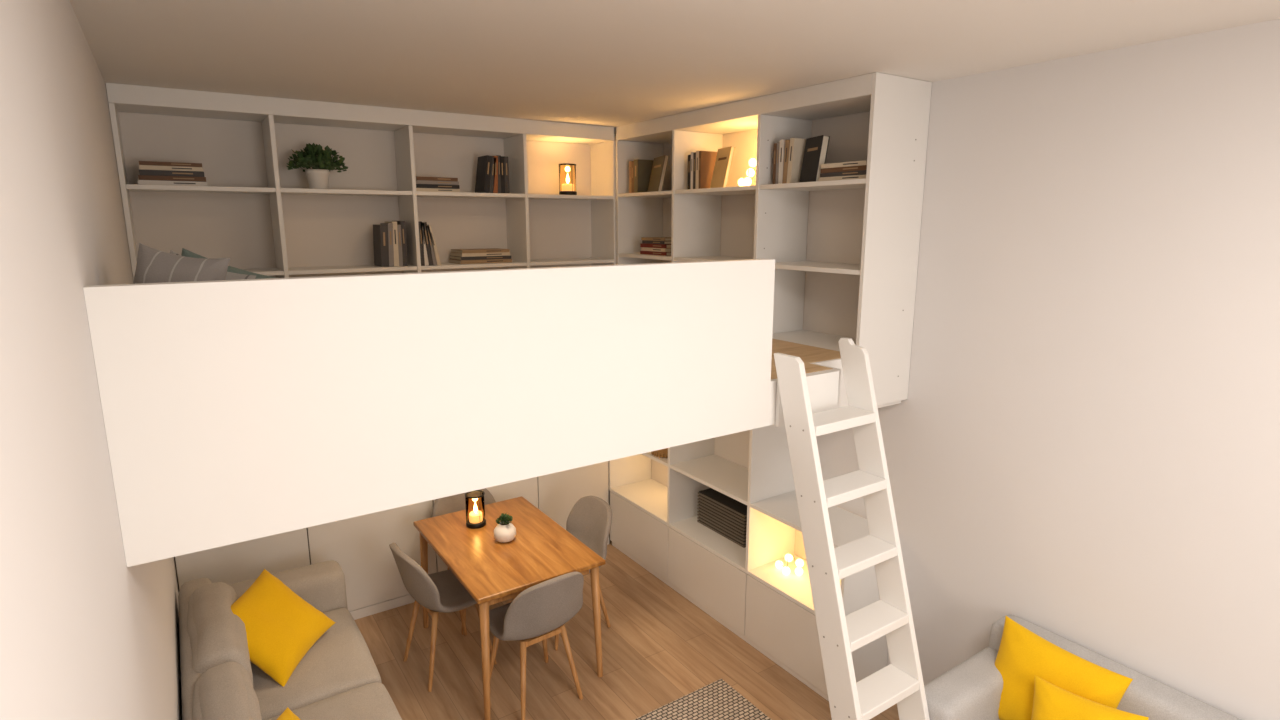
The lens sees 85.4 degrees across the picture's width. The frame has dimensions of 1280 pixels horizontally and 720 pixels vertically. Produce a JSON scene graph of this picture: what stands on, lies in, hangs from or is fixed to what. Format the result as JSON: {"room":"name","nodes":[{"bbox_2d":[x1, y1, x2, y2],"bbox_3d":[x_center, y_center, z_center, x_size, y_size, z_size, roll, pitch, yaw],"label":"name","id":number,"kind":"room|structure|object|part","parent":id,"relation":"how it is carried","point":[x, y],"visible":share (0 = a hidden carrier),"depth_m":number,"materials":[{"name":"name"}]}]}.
{"room":"studio apartment","nodes":[
{"label":"studio apartment","id":0,"kind":"room"},
{"bbox_2d":[0,0,181,719],"bbox_3d":[-0.927,0.775,1.153,0.100,3.330,7.260,-7,13,-33],"label":"wall","id":1,"kind":"structure","parent":0,"point":[85,634],"depth_m":1.18,"materials":[{"name":"paint"}]},
{"bbox_2d":[83,259,848,566],"bbox_3d":[-0.731,-0.139,3.481,2.971,0.793,2.468,-7,13,-33],"label":"platform","id":2,"kind":"object","parent":1,"relation":"attached to","point":[234,411],"visible":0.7,"depth_m":2.03,"materials":[{"name":"white paint"}]},
{"bbox_3d":[-1.529,0.022,2.961,1.003,0.099,2.280,-7,13,-33],"label":"mattress","id":3,"kind":"object","parent":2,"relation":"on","visible":0},
{"bbox_2d":[134,243,229,283],"bbox_3d":[-1.382,-0.108,2.053,0.332,0.470,0.129,-1,11,-5],"label":"cushion","id":4,"kind":"object","parent":3,"relation":"on","point":[153,265],"visible":0.26,"depth_m":2.02,"materials":[{"name":"fabric"}]},
{"bbox_2d":[170,250,255,279],"bbox_3d":[-1.421,-0.120,2.192,0.376,0.447,0.158,-1,11,-4],"label":"cushion","id":5,"kind":"object","parent":3,"relation":"on","point":[229,276],"visible":0.04,"depth_m":2.21,"materials":[{"name":"fabric"}]},
{"bbox_2d":[181,248,276,278],"bbox_3d":[-1.452,-0.168,2.407,0.440,0.436,0.171,-6,13,-27],"label":"cushion","id":6,"kind":"object","parent":3,"relation":"on","point":[186,253],"visible":0.09,"depth_m":2.42,"materials":[{"name":"fabric"}]},
{"bbox_2d":[608,134,615,504],"bbox_3d":[-1.470,0.004,5.025,3.403,3.330,0.100,-7,13,-33],"label":"wall","id":7,"kind":"structure","parent":0,"point":[615,134],"depth_m":6.00,"materials":[{"name":"paint"}]},
{"bbox_2d":[354,534,898,719],"bbox_3d":[0.527,2.266,2.446,3.603,0.100,7.260,-7,13,-33],"label":"floor","id":8,"kind":"structure","parent":0,"point":[659,648],"depth_m":4.21,"materials":[{"name":"brown wood"}]},
{"bbox_2d":[178,560,401,719],"bbox_3d":[-1.613,1.637,3.232,0.824,0.826,2.060,-7,13,-33],"label":"sofa","id":9,"kind":"object","parent":8,"relation":"on","point":[338,678],"visible":0.89,"depth_m":3.30,"materials":[{"name":"fabric"}]},
{"bbox_3d":[-1.884,1.651,3.049,0.170,0.610,2.030,-7,13,-33],"label":"backrest","id":10,"kind":"part","parent":9,"relation":"part of","materials":[{"name":"beige fabric"}]},
{"bbox_2d":[187,582,250,673],"bbox_3d":[-2.050,1.418,3.368,0.244,0.444,0.815,-7,13,-33],"label":"cushion","id":11,"kind":"object","parent":9,"relation":"on","point":[215,635],"depth_m":3.22,"materials":[{"name":"beige fabric"}]},
{"bbox_2d":[193,660,263,719],"bbox_3d":[-1.600,1.544,2.719,0.248,0.444,0.793,-7,13,-33],"label":"cushion","id":12,"kind":"object","parent":9,"relation":"on","point":[225,690],"depth_m":2.78,"materials":[{"name":"beige fabric"}]},
{"bbox_2d":[229,569,335,686],"bbox_3d":[-1.869,1.351,3.534,0.359,0.367,0.510,1,11,6],"label":"throw pillow","id":13,"kind":"object","parent":9,"relation":"on","point":[280,627],"visible":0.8,"depth_m":3.48,"materials":[{"name":"fabric"}]},
{"bbox_2d":[276,707,300,719],"bbox_3d":[-1.335,1.594,2.645,0.358,0.305,0.467,2,11,11],"label":"throw pillow","id":14,"kind":"object","parent":9,"relation":"on","point":[287,714],"visible":1,"depth_m":2.83,"materials":[{"name":"fabric"}]},
{"bbox_3d":[-2.111,1.511,3.983,0.786,0.536,0.240,-7,13,-33],"label":"arm","id":15,"kind":"part","parent":9,"relation":"part of","materials":[{"name":"beige fabric"}]},
{"bbox_2d":[249,608,380,719],"bbox_3d":[-1.776,1.614,3.601,0.685,0.205,0.803,-7,13,-33],"label":"seat cushion","id":16,"kind":"object","parent":9,"relation":"on","point":[340,661],"depth_m":3.44,"materials":[{"name":"beige fabric"}]},
{"bbox_2d":[267,682,401,719],"bbox_3d":[-1.330,1.745,2.949,0.685,0.206,0.803,-7,13,-33],"label":"seat cushion","id":17,"kind":"object","parent":9,"relation":"on","point":[359,700],"depth_m":3.21,"materials":[{"name":"beige fabric"}]},
{"bbox_2d":[174,500,436,590],"bbox_3d":[-1.557,0.848,4.935,2.971,1.710,0.217,-7,13,-33],"label":"carcass","id":18,"kind":"object","parent":8,"relation":"on","point":[432,500],"visible":0.07,"depth_m":4.46,"materials":[{"name":"grey"}]},
{"bbox_2d":[175,528,309,588],"bbox_3d":[-2.428,1.431,4.308,0.702,0.660,0.019,-7,13,-33],"label":"door","id":19,"kind":"structure","parent":18,"relation":"attached to","point":[230,564],"depth_m":4.26,"materials":[{"name":"paint"}]},
{"bbox_2d":[105,83,616,279],"bbox_3d":[-1.341,-0.802,4.670,3.399,1.609,0.358,-7,13,-33],"label":"built-in bookcase","id":20,"kind":"object","parent":18,"relation":"on","point":[255,212],"visible":0.57,"depth_m":4.38,"materials":[{"name":"white paint"}]},
{"bbox_2d":[138,161,207,185],"bbox_3d":[-2.551,-1.008,3.776,0.314,0.121,0.225,-7,13,-33],"label":"book stack","id":21,"kind":"object","parent":20,"relation":"on","point":[150,172],"visible":0.95,"depth_m":3.69,"materials":[{"name":"multicoloured paper"}]},
{"bbox_3d":[-2.442,-0.953,3.876,0.686,0.024,0.335,-7,13,-33],"label":"shelf","id":22,"kind":"part","parent":20,"relation":"part of","materials":[{"name":"white paint"}]},
{"bbox_3d":[-2.442,-0.494,3.967,0.686,0.024,0.335,-7,13,-33],"label":"shelf","id":23,"kind":"part","parent":20,"relation":"part of","materials":[{"name":"white paint"}]},
{"bbox_2d":[286,143,347,188],"bbox_3d":[-1.926,-1.159,4.149,0.353,0.270,0.348,-7,13,-33],"label":"potted plant","id":24,"kind":"object","parent":20,"relation":"on","point":[320,160],"visible":0.99,"depth_m":4.10,"materials":[{"name":"green plant"}]},
{"bbox_3d":[-1.829,-1.034,4.280,0.743,0.024,0.335,-7,13,-33],"label":"shelf","id":25,"kind":"part","parent":20,"relation":"part of","materials":[{"name":"white paint"}]},
{"bbox_3d":[-1.829,-0.575,4.371,0.743,0.024,0.335,-7,13,-33],"label":"shelf","id":26,"kind":"part","parent":20,"relation":"part of","materials":[{"name":"white paint"}]},
{"bbox_3d":[-1.424,-1.494,4.267,2.971,0.094,0.020,-7,13,-33],"label":"rail","id":27,"kind":"part","parent":20,"relation":"part of","materials":[{"name":"white paint"}]},
{"bbox_3d":[-1.347,-1.512,4.537,3.399,0.024,0.337,-7,13,-33],"label":"panel","id":28,"kind":"part","parent":20,"relation":"part of","materials":[{"name":"white paint"}]},
{"bbox_2d":[373,221,407,266],"bbox_3d":[-1.610,-0.750,4.454,0.163,0.285,0.191,-7,13,-33],"label":"upright books","id":29,"kind":"object","parent":20,"relation":"on","point":[389,237],"visible":1,"depth_m":4.38,"materials":[{"name":"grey paper"}]},
{"bbox_2d":[418,222,440,265],"bbox_3d":[-1.405,-0.764,4.542,0.132,0.280,0.191,-7,13,-33],"label":"upright books","id":30,"kind":"object","parent":20,"relation":"on","point":[429,255],"visible":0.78,"depth_m":4.46,"materials":[{"name":"multicoloured paper"}]},
{"bbox_2d":[416,176,459,191],"bbox_3d":[-1.363,-1.150,4.561,0.294,0.093,0.205,-7,13,-33],"label":"book stack","id":31,"kind":"object","parent":20,"relation":"on","point":[429,184],"visible":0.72,"depth_m":4.48,"materials":[{"name":"multicoloured paper"}]},
{"bbox_3d":[-1.192,-1.117,4.699,0.740,0.024,0.335,-7,13,-33],"label":"shelf","id":32,"kind":"part","parent":20,"relation":"part of","materials":[{"name":"white paint"}]},
{"bbox_3d":[-1.192,-0.658,4.791,0.740,0.024,0.335,-7,13,-33],"label":"shelf","id":33,"kind":"part","parent":20,"relation":"part of","materials":[{"name":"white paint"}]},
{"bbox_2d":[449,248,511,263],"bbox_3d":[-1.116,-0.728,4.840,0.370,0.091,0.246,-7,13,-33],"label":"book stack","id":34,"kind":"object","parent":20,"relation":"on","point":[487,255],"visible":1,"depth_m":4.75,"materials":[{"name":"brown paper"}]},
{"bbox_2d":[475,155,509,192],"bbox_3d":[-1.020,-1.269,4.755,0.185,0.251,0.171,-7,13,-33],"label":"upright books","id":35,"kind":"object","parent":20,"relation":"on","point":[492,174],"visible":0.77,"depth_m":4.69,"materials":[{"name":"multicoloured paper"}]},
{"bbox_2d":[559,163,576,194],"bbox_3d":[-0.527,-1.313,5.053,0.130,0.221,0.130,-7,13,-33],"label":"candle lantern","id":36,"kind":"object","parent":20,"relation":"on","point":[567,172],"visible":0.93,"depth_m":5.01,"materials":[{"name":"glass"}]},
{"bbox_3d":[-0.578,-1.198,5.104,0.690,0.024,0.335,-7,13,-33],"label":"shelf","id":37,"kind":"part","parent":20,"relation":"part of","materials":[{"name":"white paint"}]},
{"bbox_3d":[-0.578,-0.739,5.196,0.690,0.024,0.335,-7,13,-33],"label":"shelf","id":38,"kind":"part","parent":20,"relation":"part of","materials":[{"name":"white paint"}]},
{"bbox_2d":[307,500,436,610],"bbox_3d":[-1.798,0.875,4.630,0.803,1.625,0.019,-7,13,-33],"label":"door","id":39,"kind":"structure","parent":18,"relation":"attached to","point":[360,546],"depth_m":4.70,"materials":[{"name":"paint"}]},
{"bbox_2d":[433,477,537,571],"bbox_3d":[-1.125,0.787,5.073,0.803,1.625,0.019,-7,13,-33],"label":"door","id":40,"kind":"structure","parent":18,"relation":"attached to","point":[527,488],"depth_m":5.22,"materials":[{"name":"paint"}]},
{"bbox_2d":[537,461,608,529],"bbox_3d":[-0.525,0.708,5.468,0.629,1.625,0.019,-7,13,-33],"label":"door","id":41,"kind":"structure","parent":18,"relation":"attached to","point":[558,492],"depth_m":5.50,"materials":[{"name":"paint"}]},
{"bbox_2d":[389,543,496,691],"bbox_3d":[-1.188,1.452,4.164,0.525,0.831,0.491,-9,15,-39],"label":"dining chair","id":42,"kind":"object","parent":8,"relation":"on","point":[441,591],"visible":0.85,"depth_m":3.99,"materials":[{"name":"beige fabric"}]},
{"bbox_2d":[432,488,515,634],"bbox_3d":[-1.130,1.334,4.758,0.491,0.831,0.525,-8,14,-35],"label":"dining chair","id":43,"kind":"object","parent":8,"relation":"on","point":[454,503],"visible":0.12,"depth_m":4.81,"materials":[{"name":"beige fabric"}]},
{"bbox_2d":[349,538,608,619],"bbox_3d":[-1.492,1.671,5.000,2.967,0.069,0.015,-7,13,-33],"label":"plinth","id":44,"kind":"object","parent":8,"relation":"on","point":[406,599],"visible":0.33,"depth_m":4.80,"materials":[{"name":"paint"}]},
{"bbox_2d":[413,496,605,719],"bbox_3d":[-0.832,1.464,4.301,0.765,0.751,1.145,-7,13,-33],"label":"dining table","id":45,"kind":"object","parent":8,"relation":"on","point":[492,571],"visible":0.9,"depth_m":4.05,"materials":[{"name":"brown wood"}]},
{"bbox_3d":[-1.408,1.429,4.547,0.069,0.723,0.051,0,11,0],"label":"leg","id":46,"kind":"part","parent":45,"relation":"part of","materials":[{"name":"brown wood"}]},
{"bbox_2d":[465,490,485,528],"bbox_3d":[-1.047,0.950,4.410,0.124,0.212,0.124,-7,13,-33],"label":"candle lantern","id":47,"kind":"object","parent":45,"relation":"on","point":[474,500],"visible":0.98,"depth_m":4.37,"materials":[{"name":"black glass"}]},
{"bbox_3d":[-0.816,1.600,3.687,0.051,0.723,0.069,0,11,0],"label":"leg","id":48,"kind":"part","parent":45,"relation":"part of","materials":[{"name":"brown wood"}]},
{"bbox_2d":[494,513,515,541],"bbox_3d":[-0.822,1.011,4.208,0.136,0.172,0.136,-7,13,-33],"label":"succulent","id":49,"kind":"object","parent":45,"relation":"on","point":[505,531],"visible":1,"depth_m":4.17,"materials":[{"name":"white ceramic"}]},
{"bbox_3d":[-0.256,1.527,4.056,0.069,0.723,0.051,5,12,22],"label":"leg","id":50,"kind":"part","parent":45,"relation":"part of","materials":[{"name":"brown wood"}]},
{"bbox_2d":[489,572,583,719],"bbox_3d":[-0.591,1.509,3.879,0.491,0.831,0.525,-9,14,-37],"label":"dining chair","id":51,"kind":"object","parent":8,"relation":"on","point":[540,612],"visible":0.98,"depth_m":3.69,"materials":[{"name":"beige fabric"}]},
{"bbox_2d":[555,496,611,649],"bbox_3d":[-0.462,1.367,4.588,0.525,0.831,0.491,-8,14,-35],"label":"dining chair","id":52,"kind":"object","parent":8,"relation":"on","point":[589,520],"visible":0.5,"depth_m":4.65,"materials":[{"name":"beige fabric"}]},
{"bbox_2d":[634,679,770,719],"bbox_3d":[0.133,2.075,3.118,1.680,0.012,1.255,-7,13,-33],"label":"woven rug","id":53,"kind":"object","parent":8,"relation":"on","point":[717,700],"visible":1,"depth_m":3.84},
{"bbox_2d":[608,424,887,700],"bbox_3d":[0.593,0.892,4.787,0.427,1.680,2.422,-7,13,-33],"label":"shelving","id":54,"kind":"object","parent":8,"relation":"on","point":[654,524],"visible":0.62,"depth_m":4.49,"materials":[{"name":"paint"}]},
{"bbox_3d":[-0.016,1.360,5.431,0.019,0.431,0.814,-7,13,-33],"label":"door","id":55,"kind":"part","parent":54,"relation":"part of","materials":[{"name":"paint"}]},
{"bbox_3d":[0.147,0.669,5.406,0.409,0.024,0.795,-7,13,-33],"label":"shelf","id":56,"kind":"part","parent":54,"relation":"part of","materials":[{"name":"white paint"}]},
{"bbox_2d":[651,448,667,457],"bbox_3d":[0.201,0.628,5.177,0.253,0.144,0.253,-7,13,-33],"label":"wicker basket","id":57,"kind":"object","parent":54,"relation":"on","point":[662,453],"visible":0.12,"depth_m":5.08,"materials":[{"name":"brown wicker"}]},
{"bbox_3d":[0.324,0.497,5.493,0.015,1.180,0.795,-7,13,-33],"label":"panel","id":58,"kind":"part","parent":54,"relation":"part of","materials":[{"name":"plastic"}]},
{"bbox_3d":[0.445,1.494,4.758,0.019,0.431,0.829,-7,13,-33],"label":"door","id":59,"kind":"part","parent":54,"relation":"part of","materials":[{"name":"paint"}]},
{"bbox_3d":[0.609,0.803,4.732,0.409,0.024,0.810,-7,13,-33],"label":"shelf","id":60,"kind":"part","parent":54,"relation":"part of","materials":[{"name":"white paint"}]},
{"bbox_2d":[697,488,746,547],"bbox_3d":[0.645,1.095,4.898,0.210,0.237,0.500,-7,13,-33],"label":"storage box","id":61,"kind":"object","parent":54,"relation":"on","point":[720,513],"visible":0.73,"depth_m":4.83,"materials":[{"name":"black wicker"}]},
{"bbox_3d":[0.786,0.631,4.819,0.015,1.180,0.810,-7,13,-33],"label":"panel","id":62,"kind":"part","parent":54,"relation":"part of","materials":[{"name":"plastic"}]},
{"bbox_2d":[616,72,931,407],"bbox_3d":[0.635,-0.731,4.401,0.428,1.643,2.278,-7,13,-33],"label":"bookcase","id":63,"kind":"object","parent":54,"relation":"on","point":[845,253],"visible":0.71,"depth_m":3.96,"materials":[{"name":"white paint"}]},
{"bbox_2d":[629,159,653,192],"bbox_3d":[0.030,-1.343,5.089,0.191,0.235,0.113,-7,13,-33],"label":"upright books","id":64,"kind":"object","parent":63,"relation":"on","point":[640,170],"visible":0.69,"depth_m":5.03,"materials":[{"name":"brown paper"}]},
{"bbox_3d":[0.194,-0.757,5.052,0.407,0.024,0.669,-7,13,-33],"label":"shelf","id":65,"kind":"part","parent":63,"relation":"part of","materials":[{"name":"white paint"}]},
{"bbox_3d":[0.194,-1.186,4.967,0.407,0.024,0.669,-7,13,-33],"label":"shelf","id":66,"kind":"part","parent":63,"relation":"part of","materials":[{"name":"white paint"}]},
{"bbox_2d":[640,237,670,255],"bbox_3d":[0.174,-0.825,5.019,0.211,0.121,0.324,-7,13,-33],"label":"book stack","id":67,"kind":"object","parent":63,"relation":"on","point":[649,245],"visible":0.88,"depth_m":4.94,"materials":[{"name":"red paper"}]},
{"bbox_2d":[647,155,668,191],"bbox_3d":[0.126,-1.304,4.885,0.081,0.251,0.250,-3,12,-16],"label":"book","id":68,"kind":"object","parent":63,"relation":"on","point":[659,167],"visible":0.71,"depth_m":4.83,"materials":[{"name":"brown paper"}]},
{"bbox_2d":[687,150,716,188],"bbox_3d":[0.418,-1.229,4.504,0.171,0.240,0.136,-7,13,-33],"label":"upright books","id":69,"kind":"object","parent":63,"relation":"on","point":[701,164],"visible":0.62,"depth_m":4.44,"materials":[{"name":"brown paper"}]},
{"bbox_3d":[0.611,-0.636,4.444,0.407,0.024,0.775,-7,13,-33],"label":"shelf","id":70,"kind":"part","parent":63,"relation":"part of","materials":[{"name":"white paint"}]},
{"bbox_3d":[0.611,-1.065,4.359,0.407,0.024,0.775,-7,13,-33],"label":"shelf","id":71,"kind":"part","parent":63,"relation":"part of","materials":[{"name":"white paint"}]},
{"bbox_2d":[710,146,734,187],"bbox_3d":[0.511,-1.189,4.303,0.076,0.250,0.190,-4,12,-19],"label":"book","id":72,"kind":"object","parent":63,"relation":"on","point":[724,158],"visible":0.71,"depth_m":4.27,"materials":[{"name":"beige paper"}]},
{"bbox_3d":[0.459,-1.470,4.148,0.020,0.094,2.251,-7,13,-33],"label":"rail","id":73,"kind":"part","parent":63,"relation":"part of","materials":[{"name":"white paint"}]},
{"bbox_3d":[0.637,-1.459,4.273,0.407,0.024,2.251,-7,13,-33],"label":"panel","id":74,"kind":"part","parent":63,"relation":"part of","materials":[{"name":"white paint"}]},
{"bbox_2d":[738,158,756,185],"bbox_3d":[0.664,-1.118,4.127,0.112,0.164,0.192,-7,13,-33],"label":"fairy lights","id":75,"kind":"object","parent":63,"relation":"on","point":[750,172],"visible":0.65,"depth_m":4.11,"materials":[{"name":"beige glass"}]},
{"bbox_3d":[0.798,-0.730,4.529,0.015,1.504,2.251,-7,13,-33],"label":"panel","id":76,"kind":"part","parent":63,"relation":"part of","materials":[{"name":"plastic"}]},
{"bbox_2d":[772,138,805,183],"bbox_3d":[0.861,-1.105,3.875,0.171,0.242,0.155,-7,13,-33],"label":"upright books","id":77,"kind":"object","parent":63,"relation":"on","point":[788,155],"visible":0.7,"depth_m":3.81,"materials":[{"name":"beige paper"}]},
{"bbox_3d":[1.046,-0.938,3.725,0.407,0.024,0.733,-7,13,-33],"label":"shelf","id":78,"kind":"part","parent":63,"relation":"part of","materials":[{"name":"white paint"}]},
{"bbox_3d":[1.046,-0.095,3.893,0.407,0.024,0.733,-7,13,-33],"label":"shelf","id":79,"kind":"part","parent":63,"relation":"part of","materials":[{"name":"white paint"}]},
{"bbox_2d":[799,135,829,181],"bbox_3d":[0.931,-1.066,3.704,0.073,0.243,0.170,-3,12,-16],"label":"book","id":80,"kind":"object","parent":63,"relation":"on","point":[816,148],"visible":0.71,"depth_m":3.67,"materials":[{"name":"black paper"}]},
{"bbox_3d":[1.046,-0.510,3.810,0.407,0.024,0.733,-7,13,-33],"label":"shelf","id":81,"kind":"part","parent":63,"relation":"part of","materials":[{"name":"white paint"}]},
{"bbox_2d":[818,160,866,180],"bbox_3d":[1.105,-0.963,3.553,0.210,0.089,0.313,-7,13,-33],"label":"book stack","id":82,"kind":"object","parent":63,"relation":"on","point":[854,169],"visible":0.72,"depth_m":3.49,"materials":[{"name":"brown paper"}]},
{"bbox_3d":[0.627,0.064,4.555,0.411,0.023,2.228,-7,13,-33],"label":"panel","id":83,"kind":"part","parent":63,"relation":"part of","materials":[{"name":"white paint"}]},
{"bbox_3d":[1.263,-0.560,3.482,0.428,1.619,0.023,-7,13,-33],"label":"panel","id":84,"kind":"part","parent":63,"relation":"part of","materials":[{"name":"white paint"}]},
{"bbox_3d":[0.885,1.622,4.116,0.019,0.431,0.737,-7,13,-33],"label":"door","id":85,"kind":"part","parent":54,"relation":"part of","materials":[{"name":"paint"}]},
{"bbox_2d":[775,553,803,575],"bbox_3d":[0.928,1.268,4.310,0.112,0.123,0.202,-7,13,-33],"label":"fairy lights","id":86,"kind":"object","parent":54,"relation":"on","point":[799,563],"visible":1,"depth_m":4.28,"materials":[{"name":"beige"}]},
{"bbox_3d":[1.225,1.129,4.251,0.015,0.425,0.717,-7,13,-33],"label":"panel","id":87,"kind":"part","parent":54,"relation":"part of","materials":[{"name":"plastic"}]},
{"bbox_3d":[1.049,0.931,4.090,0.409,0.024,0.718,-7,13,-33],"label":"shelf","id":88,"kind":"part","parent":54,"relation":"part of","materials":[{"name":"white paint"}]},
{"bbox_2d":[774,337,929,719],"bbox_3d":[0.932,1.034,2.877,0.428,2.148,0.747,-7,13,-33],"label":"ladder","id":89,"kind":"object","parent":8,"relation":"on","point":[806,405],"visible":1,"depth_m":2.86,"materials":[{"name":"white paint"}]},
{"bbox_3d":[0.769,1.070,2.770,0.030,2.120,0.743,-7,13,-33],"label":"rail","id":90,"kind":"part","parent":89,"relation":"part of","materials":[{"name":"white paint"}]},
{"bbox_3d":[1.098,1.012,2.986,0.028,2.148,0.746,-7,13,-33],"label":"rail","id":91,"kind":"part","parent":89,"relation":"part of","materials":[{"name":"white paint"}]},
{"bbox_2d":[924,614,1240,719],"bbox_3d":[2.045,1.809,2.437,0.770,0.800,2.028,-7,13,-33],"label":"sofa","id":92,"kind":"object","parent":8,"relation":"on","point":[972,689],"visible":0.62,"depth_m":2.96,"materials":[{"name":"fabric"}]},
{"bbox_3d":[1.478,1.668,3.144,0.626,0.552,0.198,-7,13,-33],"label":"arm","id":93,"kind":"part","parent":92,"relation":"part of","materials":[{"name":"grey fabric"}]},
{"bbox_2d":[995,616,1132,719],"bbox_3d":[1.769,1.442,2.998,0.220,0.458,0.535,-8,14,-35],"label":"throw pillow","id":94,"kind":"object","parent":92,"relation":"on","point":[1022,655],"visible":0.69,"depth_m":2.99,"materials":[{"name":"fabric"}]},
{"bbox_2d":[1031,675,1148,719],"bbox_3d":[1.757,1.540,2.764,0.417,0.391,0.213,11,16,44],"label":"throw pillow","id":95,"kind":"object","parent":92,"relation":"on","point":[1050,701],"visible":1,"depth_m":2.79,"materials":[{"name":"fabric"}]},
{"bbox_2d":[70,0,1279,133],"bbox_3d":[0.527,-1.098,1.776,3.603,0.100,7.260,-7,13,-33],"label":"ceiling","id":96,"kind":"structure","parent":0,"point":[608,63],"depth_m":2.68,"materials":[{"name":"paint"}]},
{"bbox_2d":[651,19,1279,719],"bbox_3d":[1.981,0.393,3.069,0.100,3.330,7.260,-7,13,-33],"label":"wall","id":97,"kind":"structure","parent":0,"point":[1082,447],"depth_m":2.92,"materials":[{"name":"paint"}]}
]}

